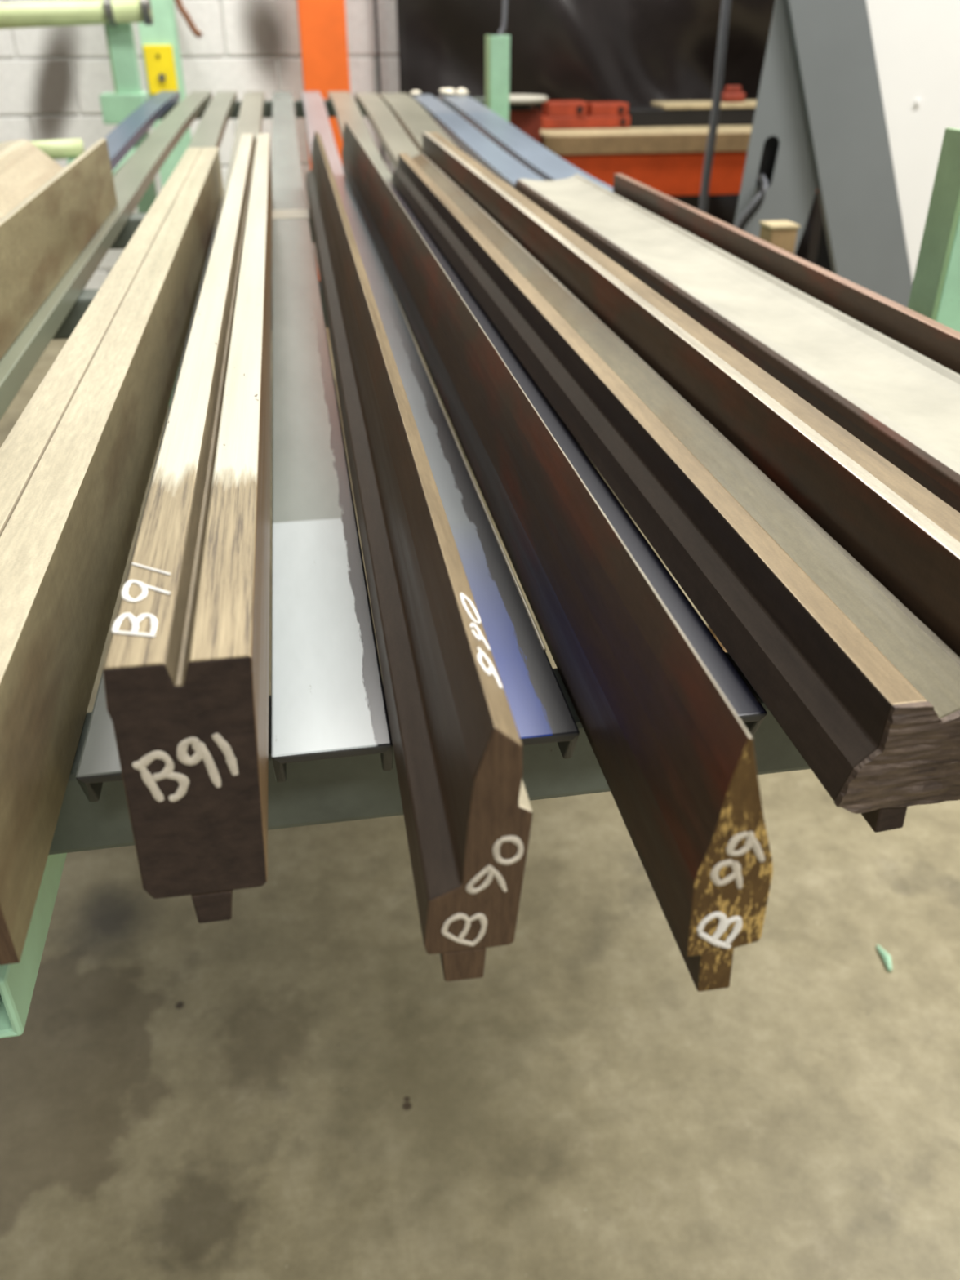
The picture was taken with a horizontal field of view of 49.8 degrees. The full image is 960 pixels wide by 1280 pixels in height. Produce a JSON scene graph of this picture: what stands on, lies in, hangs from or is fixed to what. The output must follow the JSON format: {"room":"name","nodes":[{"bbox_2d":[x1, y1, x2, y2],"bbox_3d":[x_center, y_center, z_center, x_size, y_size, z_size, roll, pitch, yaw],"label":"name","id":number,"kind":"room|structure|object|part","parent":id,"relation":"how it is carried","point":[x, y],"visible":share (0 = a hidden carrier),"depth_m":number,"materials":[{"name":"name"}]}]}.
{"room":"workspace","nodes":[
{"label":"workspace","id":0,"kind":"room"},
{"bbox_2d":[0,0,399,289],"bbox_3d":[-0.346,-3.391,3.763,15.000,4.200,0.210,-5,32,-8],"label":"wall","id":1,"kind":"structure","parent":0,"point":[52,79],"depth_m":4.14,"materials":[{"name":"white paint"}]},
{"bbox_2d":[174,0,202,38],"bbox_3d":[-1.172,-2.873,3.713,0.203,1.234,0.037,8,32,14],"label":"hose","id":2,"kind":"object","parent":1,"relation":"hanging from","point":[195,31],"visible":1,"depth_m":3.98,"materials":[{"name":"brown rubber"}]},
{"bbox_2d":[0,327,959,1279],"bbox_3d":[0.476,0.942,0.789,15.000,0.100,10.200,-5,32,-8],"label":"floor","id":3,"kind":"structure","parent":0,"point":[291,1086],"depth_m":1.33,"materials":[{"name":"concrete"}]},
{"bbox_2d":[137,0,191,187],"bbox_3d":[-1.179,-2.231,3.780,0.220,2.200,0.230,-5,32,-8],"label":"column","id":4,"kind":"structure","parent":3,"relation":"on","point":[159,42],"depth_m":3.77,"materials":[{"name":"green metal"}]},
{"bbox_3d":[-1.168,-2.086,3.786,0.102,0.158,0.012,-5,32,-8],"label":"yellow plate","id":5,"kind":"part","parent":4,"relation":"part of","materials":[{"name":"paint"}]},
{"bbox_2d":[297,0,350,280],"bbox_3d":[-0.609,-2.449,3.946,0.280,2.400,0.280,-5,32,-8],"label":"column","id":6,"kind":"structure","parent":3,"relation":"on","point":[322,28],"depth_m":3.97,"materials":[{"name":"paint"}]},
{"bbox_2d":[373,0,384,162],"bbox_3d":[-0.408,-2.613,4.018,0.039,2.594,0.036,-5,32,-8],"label":"cable","id":7,"kind":"object","parent":3,"relation":"on","point":[375,2],"visible":0.24,"depth_m":4.17,"materials":[{"name":"black rubber"}]},
{"bbox_2d":[0,0,959,1038],"bbox_3d":[-0.575,-0.583,1.940,1.831,1.305,3.442,-5,32,-8],"label":"rack","id":8,"kind":"object","parent":3,"relation":"on","point":[354,788],"visible":0.23,"depth_m":0.51,"materials":[{"name":"green metal"}]},
{"bbox_2d":[0,90,212,419],"bbox_3d":[-0.616,-0.817,1.826,0.090,0.068,3.401,-5,32,-8],"label":"channel","id":9,"kind":"object","parent":8,"relation":"on","point":[133,179],"visible":0.79,"depth_m":1.38,"materials":[{"name":"green paint"}]},
{"bbox_2d":[0,138,117,359],"bbox_3d":[-0.514,-0.331,0.960,0.150,0.096,1.530,-5,32,-9],"label":"die","id":10,"kind":"object","parent":9,"relation":"on","point":[50,212],"visible":1,"depth_m":1.21,"materials":[{"name":"wood"}]},
{"bbox_2d":[0,146,223,964],"bbox_3d":[-0.325,-0.360,1.050,0.052,0.079,1.710,-5,32,-8],"label":"die","id":11,"kind":"object","parent":8,"relation":"on","point":[76,464],"visible":0.91,"depth_m":0.53,"materials":[{"name":"wood"}]},
{"bbox_2d":[98,91,148,124],"bbox_3d":[-1.018,-1.530,2.974,0.120,0.075,0.120,-5,32,-8],"label":"socket","id":12,"kind":"object","parent":8,"relation":"attached to","point":[116,106],"depth_m":2.92,"materials":[{"name":"green paint"}]},
{"bbox_3d":[-0.781,-0.699,1.859,0.060,0.068,3.390,-5,32,-8],"label":"rail","id":13,"kind":"part","parent":8,"relation":"part of","materials":[{"name":"green metal"}]},
{"bbox_2d":[103,90,180,171],"bbox_3d":[-0.711,-0.814,1.821,0.082,0.068,3.421,-5,32,-8],"label":"channel","id":14,"kind":"object","parent":8,"relation":"on","point":[126,135],"visible":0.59,"depth_m":2.51,"materials":[{"name":"grey metal"}]},
{"bbox_3d":[-1.047,-1.158,3.398,0.060,0.751,0.060,-5,32,-8],"label":"leg","id":15,"kind":"part","parent":8,"relation":"part of","materials":[{"name":"paint"}]},
{"bbox_2d":[75,91,265,802],"bbox_3d":[-0.422,-0.821,1.834,0.064,0.068,3.368,-5,32,-8],"label":"channel","id":16,"kind":"object","parent":8,"relation":"on","point":[100,762],"visible":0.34,"depth_m":0.45,"materials":[{"name":"grey paint"}]},
{"bbox_2d":[102,133,272,923],"bbox_3d":[-0.226,-0.352,1.007,0.048,0.112,1.581,-5,32,-8],"label":"die","id":17,"kind":"object","parent":8,"relation":"on","point":[186,668],"visible":1,"depth_m":0.36,"materials":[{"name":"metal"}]},
{"bbox_2d":[187,91,237,148],"bbox_3d":[-0.514,-0.821,1.833,0.074,0.068,3.380,-5,32,-8],"label":"channel","id":18,"kind":"object","parent":8,"relation":"on","point":[210,131],"visible":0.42,"depth_m":2.55,"materials":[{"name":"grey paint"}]},
{"bbox_2d":[271,91,392,782],"bbox_3d":[-0.341,-0.823,1.837,0.061,0.068,3.348,-5,32,-8],"label":"channel","id":19,"kind":"object","parent":8,"relation":"on","point":[328,700],"visible":0.98,"depth_m":0.61,"materials":[{"name":"grey paint"}]},
{"bbox_2d":[354,92,420,168],"bbox_3d":[-0.083,-0.822,1.835,0.070,0.068,3.240,-5,32,-8],"label":"channel","id":20,"kind":"object","parent":8,"relation":"on","point":[393,137],"visible":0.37,"depth_m":2.49,"materials":[{"name":"grey paint"}]},
{"bbox_2d":[422,132,959,657],"bbox_3d":[0.068,-0.402,1.093,0.029,0.078,1.830,-5,32,-9],"label":"press punch","id":21,"kind":"object","parent":20,"relation":"on","point":[903,534],"visible":0.55,"depth_m":0.58,"materials":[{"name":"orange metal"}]},
{"bbox_2d":[378,93,457,153],"bbox_3d":[-0.001,-0.824,1.838,0.091,0.068,3.220,-5,32,-8],"label":"channel","id":22,"kind":"object","parent":8,"relation":"on","point":[411,116],"visible":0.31,"depth_m":2.63,"materials":[{"name":"grey paint"}]},
{"bbox_2d":[306,130,533,981],"bbox_3d":[-0.142,-0.371,1.046,0.036,0.105,1.721,-5,32,-8],"label":"press punch","id":23,"kind":"object","parent":8,"relation":"on","point":[457,744],"visible":1,"depth_m":0.39,"materials":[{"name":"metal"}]},
{"bbox_2d":[300,91,579,759],"bbox_3d":[-0.260,-0.827,1.843,0.062,0.068,3.343,-5,32,-8],"label":"channel","id":24,"kind":"object","parent":8,"relation":"on","point":[541,713],"visible":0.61,"depth_m":0.61,"materials":[{"name":"blue paint"}]},
{"bbox_2d":[342,121,773,991],"bbox_3d":[-0.082,-0.413,1.112,0.027,0.106,1.891,-5,32,-8],"label":"press punch","id":25,"kind":"object","parent":24,"relation":"on","point":[677,762],"visible":0.99,"depth_m":0.40,"materials":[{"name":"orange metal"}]},
{"bbox_2d":[410,93,545,189],"bbox_3d":[0.090,-0.811,1.817,0.079,0.068,3.140,-5,32,-8],"label":"channel","id":26,"kind":"object","parent":8,"relation":"on","point":[473,143],"visible":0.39,"depth_m":2.29,"materials":[{"name":"blue paint"}]},
{"bbox_2d":[410,90,421,95],"bbox_3d":[-0.192,-1.625,3.072,0.031,0.013,0.027,-5,32,-8],"label":"rag","id":27,"kind":"object","parent":26,"relation":"on","point":[413,92],"visible":1,"depth_m":3.07,"materials":[{"name":"white fabric"}]},
{"bbox_2d":[515,173,959,512],"bbox_3d":[0.233,-0.319,0.987,0.101,0.048,1.470,-5,32,-9],"label":"die","id":28,"kind":"object","parent":26,"relation":"on","point":[903,404],"visible":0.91,"depth_m":0.83,"materials":[{"name":"beige paint"}]},
{"bbox_2d":[439,94,613,192],"bbox_3d":[0.184,-0.814,1.822,0.087,0.068,3.120,-5,32,-8],"label":"channel","id":29,"kind":"object","parent":8,"relation":"on","point":[531,154],"visible":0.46,"depth_m":2.31,"materials":[{"name":"blue paint"}]},
{"bbox_2d":[439,88,455,95],"bbox_3d":[-0.096,-1.620,3.057,0.047,0.019,0.042,-5,32,-8],"label":"rag","id":30,"kind":"object","parent":29,"relation":"on","point":[444,91],"visible":1,"depth_m":3.05,"materials":[{"name":"white fabric"}]},
{"bbox_2d":[455,88,468,95],"bbox_3d":[-0.054,-1.624,3.063,0.038,0.020,0.032,-5,32,-8],"label":"rag","id":31,"kind":"object","parent":29,"relation":"on","point":[460,91],"visible":1,"depth_m":3.05,"materials":[{"name":"white fabric"}]},
{"bbox_2d":[613,173,959,374],"bbox_3d":[0.315,-0.305,0.947,0.027,0.065,1.300,-5,32,-8],"label":"press punch","id":32,"kind":"object","parent":29,"relation":"on","point":[940,343],"visible":0.33,"depth_m":0.94,"materials":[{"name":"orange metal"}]},
{"bbox_2d":[327,91,767,737],"bbox_3d":[-0.177,-0.831,1.850,0.072,0.068,3.334,-5,32,-8],"label":"channel","id":33,"kind":"object","parent":8,"relation":"on","point":[740,695],"visible":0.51,"depth_m":0.67,"materials":[{"name":"blue paint"}]},
{"bbox_2d":[391,153,959,832],"bbox_3d":[0.019,-0.392,1.118,0.061,0.061,1.724,-5,32,-8],"label":"die","id":34,"kind":"object","parent":8,"relation":"on","point":[866,693],"visible":1,"depth_m":0.51,"materials":[{"name":"brown wood"}]},
{"bbox_2d":[497,0,507,35],"bbox_3d":[0.047,-2.330,3.453,0.119,2.690,0.025,-11,33,-18],"label":"cable","id":35,"kind":"object","parent":3,"relation":"on","point":[504,2],"visible":0.22,"depth_m":3.57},
{"bbox_2d":[395,0,817,260],"bbox_3d":[0.964,-2.618,4.088,2.602,2.502,0.206,-5,32,-8],"label":"curtain","id":36,"kind":"object","parent":3,"relation":"on","point":[632,52],"visible":0.16,"depth_m":4.12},
{"bbox_2d":[509,106,817,195],"bbox_3d":[0.867,-1.656,4.120,1.690,0.865,0.460,-5,32,-8],"label":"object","id":37,"kind":"object","parent":3,"relation":"on","point":[670,174],"visible":0.09,"depth_m":3.81,"materials":[{"name":"red paint"}]},
{"bbox_3d":[0.150,-1.518,3.887,0.114,0.857,0.110,-5,32,-8],"label":"post","id":38,"kind":"part","parent":37,"relation":"part of","materials":[{"name":"metal"}]},
{"bbox_2d":[509,93,547,110],"bbox_3d":[0.131,-1.877,3.612,0.213,0.041,0.213,-5,32,-8],"label":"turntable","id":39,"kind":"object","parent":37,"relation":"on","point":[517,101],"visible":0.7,"depth_m":3.57,"materials":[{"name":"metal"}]},
{"bbox_2d":[540,124,752,155],"bbox_3d":[0.900,-1.941,3.984,1.435,0.064,0.449,-5,32,-8],"label":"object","id":40,"kind":"object","parent":37,"relation":"on","point":[730,138],"visible":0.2,"depth_m":3.76,"materials":[{"name":"beige wood"}]},
{"bbox_2d":[540,115,630,128],"bbox_3d":[0.395,-1.972,3.934,0.340,0.040,0.108,-5,32,-8],"label":"block","id":41,"kind":"object","parent":40,"relation":"on","point":[588,122],"visible":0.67,"depth_m":3.90,"materials":[{"name":"red paint"}]},
{"bbox_2d":[542,100,587,116],"bbox_3d":[0.321,-2.003,3.900,0.150,0.048,0.108,-5,32,-8],"label":"block","id":42,"kind":"object","parent":41,"relation":"on","point":[550,108],"visible":0.92,"depth_m":3.86,"materials":[{"name":"red paint"}]},
{"bbox_2d":[586,101,628,115],"bbox_3d":[0.481,-2.015,3.925,0.145,0.042,0.108,-5,32,-8],"label":"block","id":43,"kind":"object","parent":41,"relation":"on","point":[615,108],"visible":0.84,"depth_m":3.89,"materials":[{"name":"red paint"}]},
{"bbox_2d":[627,100,756,126],"bbox_3d":[0.911,-2.067,4.056,0.730,0.074,0.170,-5,32,-8],"label":"crate","id":44,"kind":"object","parent":40,"relation":"on","point":[660,113],"visible":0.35,"depth_m":3.97,"materials":[{"name":"black metal"}]},
{"bbox_3d":[0.980,-2.098,4.051,0.590,0.016,0.170,-5,32,-8],"label":"lid","id":45,"kind":"part","parent":44,"relation":"part of","materials":[{"name":"beige wood"}]},
{"bbox_2d":[720,85,745,102],"bbox_3d":[0.985,-2.130,4.033,0.090,0.056,0.060,-5,32,-8],"label":"valve","id":46,"kind":"object","parent":44,"relation":"on","point":[731,93],"visible":0.91,"depth_m":4.01,"materials":[{"name":"red paint"}]},
{"bbox_3d":[0.985,-2.144,4.024,0.060,0.021,0.030,-5,32,-8],"label":"handle","id":47,"kind":"part","parent":46,"relation":"part of","materials":[{"name":"red paint"}]},
{"bbox_2d":[698,0,731,213],"bbox_3d":[0.618,-1.819,2.520,0.037,2.789,0.143,13,34,20],"label":"pole","id":48,"kind":"object","parent":3,"relation":"on","point":[726,4],"visible":0.54,"depth_m":2.80,"materials":[{"name":"grey metal"}]},
{"bbox_2d":[707,220,799,652],"bbox_3d":[0.514,-0.353,1.998,0.120,0.851,0.130,-5,32,-8],"label":"square post","id":49,"kind":"object","parent":3,"relation":"on","point":[782,234],"visible":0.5,"depth_m":1.77,"materials":[{"name":"beige wood"}]},
{"bbox_2d":[733,0,959,307],"bbox_3d":[1.371,-1.277,2.328,2.400,2.085,0.436,-5,32,-8],"label":"machine","id":50,"kind":"object","parent":3,"relation":"on","point":[857,100],"visible":0.6,"depth_m":2.11,"materials":[{"name":"grey paint"}]},
{"bbox_3d":[0.616,-1.364,1.909,0.195,1.500,0.004,-5,32,-8],"label":"plate","id":51,"kind":"part","parent":50,"relation":"part of","materials":[{"name":"grey paint"}]},
{"bbox_3d":[0.734,-1.126,2.061,1.040,2.065,0.020,-5,32,-8],"label":"slant leg","id":52,"kind":"part","parent":50,"relation":"part of","materials":[{"name":"grey paint"}]},
{"bbox_3d":[1.480,-1.195,2.175,2.245,2.065,0.022,-5,32,-8],"label":"white panel","id":53,"kind":"part","parent":50,"relation":"part of","materials":[{"name":"paint"}]},
{"bbox_2d":[875,944,892,971],"bbox_3d":[0.582,0.455,1.482,0.012,0.011,0.046,-2,31,-3],"label":"flake","id":54,"kind":"object","parent":3,"relation":"on","point":[886,957],"visible":1,"depth_m":1.48,"materials":[{"name":"green paint"}]}
]}

